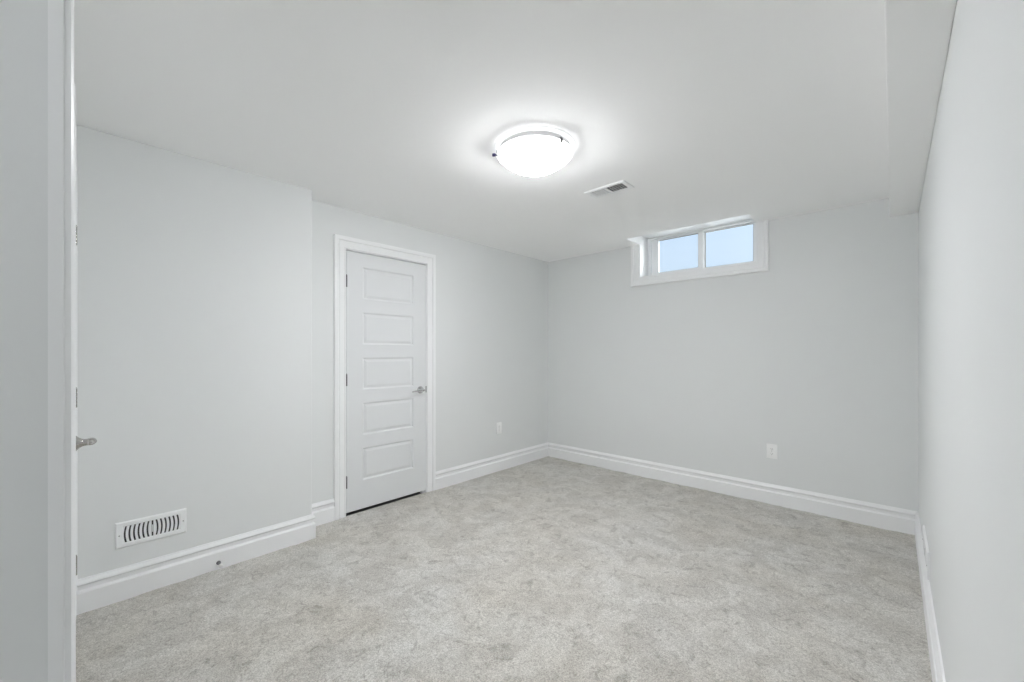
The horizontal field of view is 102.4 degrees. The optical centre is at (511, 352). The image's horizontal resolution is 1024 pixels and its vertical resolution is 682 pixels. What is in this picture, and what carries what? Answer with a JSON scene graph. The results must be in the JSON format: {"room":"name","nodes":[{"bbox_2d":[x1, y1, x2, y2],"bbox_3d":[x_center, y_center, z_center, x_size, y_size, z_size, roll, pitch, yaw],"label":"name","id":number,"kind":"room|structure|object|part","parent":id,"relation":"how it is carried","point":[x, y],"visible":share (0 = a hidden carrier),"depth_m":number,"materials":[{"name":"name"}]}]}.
{"room":"empty basement room","nodes":[
{"label":"empty basement room","id":0,"kind":"room"},
{"bbox_2d":[0,0,47,681],"bbox_3d":[-1.091,0.110,0.926,3.180,2.480,0.120,0,0,44],"label":"wall","id":1,"kind":"structure","parent":0,"point":[23,23],"depth_m":0.58,"materials":[{"name":"white paint"}]},
{"bbox_2d":[48,0,73,681],"bbox_3d":[-0.318,0.210,0.276,1.104,2.209,0.026,0,0,44],"label":"trim","id":2,"kind":"structure","parent":1,"relation":"attached to","point":[60,12],"depth_m":0.60,"materials":[{"name":"white paint"}]},
{"bbox_2d":[74,83,76,681],"bbox_3d":[-1.871,0.201,1.680,0.959,2.228,0.129,0,0,44],"label":"door frame","id":3,"kind":"structure","parent":1,"relation":"attached to","point":[75,122],"depth_m":1.40,"materials":[{"name":"white paint"}]},
{"bbox_2d":[76,225,96,574],"bbox_3d":[-1.825,0.233,1.730,0.770,2.076,0.102,0,0,44],"label":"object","id":4,"kind":"structure","parent":1,"relation":"in","point":[80,442],"depth_m":1.52,"materials":[{"name":"white paint"}]},
{"bbox_3d":[-1.608,0.335,1.572,0.130,0.026,0.029,0,0,44],"label":"lever","id":5,"kind":"part","parent":4,"relation":"part of","materials":[{"name":"silver metal"}]},
{"bbox_2d":[77,125,311,579],"bbox_3d":[-1.943,0.110,2.505,0.318,2.480,1.277,0,0,43],"label":"wall","id":6,"kind":"structure","parent":0,"point":[194,275],"depth_m":2.36,"materials":[{"name":"white paint"}]},
{"bbox_2d":[115,508,186,549],"bbox_3d":[-1.961,0.959,2.244,0.009,0.136,0.295,0,0,43],"label":"air vent","id":7,"kind":"object","parent":6,"relation":"in","point":[149,528],"visible":1,"depth_m":2.24,"materials":[{"name":"white metal"}]},
{"bbox_2d":[123,514,179,542],"bbox_3d":[-1.961,0.959,2.244,0.008,0.084,0.233,0,0,43],"label":"grille","id":8,"kind":"object","parent":7,"relation":"attached to","point":[138,531],"depth_m":2.24,"materials":[{"name":"white metal"}]},
{"bbox_2d":[76,498,334,614],"bbox_3d":[-1.761,1.220,2.600,0.217,0.184,1.365,0,0,43],"label":"baseboard","id":9,"kind":"structure","parent":6,"relation":"attached to","point":[106,588],"depth_m":2.37,"materials":[{"name":"white paint"}]},
{"bbox_2d":[216,561,223,567],"bbox_3d":[-1.723,1.254,2.428,0.071,0.023,0.023,0,0,43],"label":"door stop","id":10,"kind":"object","parent":6,"relation":"attached to","point":[217,562],"visible":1,"depth_m":2.42,"materials":[{"name":"silver metal"}]},
{"bbox_2d":[312,200,547,515],"bbox_3d":[-0.879,0.115,4.353,0.930,2.490,2.980,0,0,43],"label":"wall","id":11,"kind":"structure","parent":0,"point":[492,303],"depth_m":4.17,"materials":[{"name":"white paint"}]},
{"bbox_2d":[334,234,435,519],"bbox_3d":[-1.088,0.201,3.559,0.136,2.228,0.957,0,0,43],"label":"door frame","id":12,"kind":"structure","parent":11,"relation":"attached to","point":[342,243],"depth_m":3.25,"materials":[{"name":"white paint"}]},
{"bbox_2d":[346,250,425,512],"bbox_3d":[-1.043,0.233,3.515,0.101,2.076,0.768,0,0,43],"label":"door","id":13,"kind":"structure","parent":11,"relation":"in","point":[386,297],"depth_m":3.49,"materials":[{"name":"white paint"}]},
{"bbox_2d":[496,422,501,433],"bbox_3d":[-0.142,0.830,4.503,0.008,0.122,0.079,0,0,43],"label":"wall outlet","id":14,"kind":"object","parent":11,"relation":"attached to","point":[498,425],"visible":1,"depth_m":4.50,"materials":[{"name":"white plastic"}]},
{"bbox_2d":[74,0,888,261],"bbox_3d":[-0.252,-1.280,1.975,3.520,0.300,5.858,0,0,43],"label":"ceiling","id":15,"kind":"structure","parent":0,"point":[397,111],"depth_m":1.83,"materials":[{"name":"white paint"}]},
{"bbox_2d":[492,126,575,175],"bbox_3d":[0.126,-1.064,2.279,0.450,0.133,0.450,0,0,43],"label":"ceiling light","id":16,"kind":"object","parent":15,"relation":"attached to","point":[529,150],"visible":1,"depth_m":2.16,"materials":[{"name":"white glass"}]},
{"bbox_2d":[584,180,633,198],"bbox_3d":[0.672,-1.125,2.860,0.305,0.010,0.155,0,0,43],"label":"ceiling vent","id":17,"kind":"object","parent":15,"relation":"in","point":[622,185],"visible":1,"depth_m":2.85,"materials":[{"name":"white metal"}]},
{"bbox_2d":[591,184,626,196],"bbox_3d":[0.672,-1.125,2.860,0.229,0.010,0.096,0,0,43],"label":"grille","id":18,"kind":"object","parent":17,"relation":"attached to","point":[615,188],"depth_m":2.86,"materials":[{"name":"white metal"}]},
{"bbox_2d":[884,0,956,216],"bbox_3d":[1.533,-1.060,1.571,0.150,0.140,3.788,0,0,43],"label":"ceiling beam","id":19,"kind":"structure","parent":15,"relation":"attached to","point":[917,32],"depth_m":1.52,"materials":[{"name":"white paint"}]},
{"bbox_2d":[76,456,931,681],"bbox_3d":[-0.216,1.295,1.929,3.404,0.014,5.838,0,0,43],"label":"floor","id":20,"kind":"structure","parent":0,"point":[546,569],"depth_m":2.15,"materials":[{"name":"grey carpet"}]},
{"bbox_2d":[548,198,917,511],"bbox_3d":[1.771,-0.040,4.162,3.520,2.780,0.340,0,0,43],"label":"wall","id":21,"kind":"structure","parent":0,"point":[813,356],"depth_m":3.53,"materials":[{"name":"white paint"}]},
{"bbox_2d":[436,442,916,534],"bbox_3d":[1.074,1.220,3.393,3.300,0.184,1.736,0,0,43],"label":"baseboard","id":22,"kind":"structure","parent":21,"relation":"attached to","point":[855,511],"depth_m":3.84,"materials":[{"name":"white paint"}]},
{"bbox_2d":[627,214,768,286],"bbox_3d":[1.735,-0.969,3.955,1.265,0.543,0.593,0,0,43],"label":"window","id":23,"kind":"structure","parent":21,"relation":"in","point":[648,244],"depth_m":4.08,"materials":[{"name":"white paint"}]},
{"bbox_3d":[1.722,-1.022,4.291,0.530,0.378,0.026,0,0,43],"label":"sash","id":24,"kind":"part","parent":23,"relation":"part of","materials":[{"name":"white plastic"}]},
{"bbox_3d":[2.096,-1.022,3.986,0.522,0.385,0.026,0,0,43],"label":"sash","id":25,"kind":"part","parent":23,"relation":"part of","materials":[{"name":"white plastic"}]},
{"bbox_2d":[767,444,776,458],"bbox_3d":[2.218,0.845,3.511,0.079,0.122,0.008,0,0,43],"label":"wall outlet","id":26,"kind":"object","parent":21,"relation":"attached to","point":[771,448],"visible":1,"depth_m":3.51,"materials":[{"name":"white plastic"}]},
{"bbox_2d":[918,0,1023,681],"bbox_3d":[0.962,0.110,0.770,0.100,2.480,5.738,0,0,43],"label":"wall","id":27,"kind":"structure","parent":0,"point":[971,211],"depth_m":0.87,"materials":[{"name":"white paint"}]},
{"bbox_2d":[922,525,928,579],"bbox_3d":[2.206,1.064,2.196,0.010,0.150,0.440,0,0,43],"label":"air vent","id":28,"kind":"object","parent":27,"relation":"in","point":[925,543],"visible":0.99,"depth_m":2.14,"materials":[{"name":"white metal"}]},
{"bbox_2d":[923,535,926,568],"bbox_3d":[2.206,1.064,2.196,0.009,0.093,0.348,0,0,43],"label":"grille","id":29,"kind":"object","parent":28,"relation":"attached to","point":[924,545],"depth_m":2.20,"materials":[{"name":"white metal"}]},
{"bbox_2d":[915,512,945,681],"bbox_3d":[1.479,1.220,1.416,0.019,0.184,4.088,0,0,43],"label":"baseboard","id":30,"kind":"structure","parent":27,"relation":"attached to","point":[936,663],"depth_m":1.83,"materials":[{"name":"white paint"}]}
]}

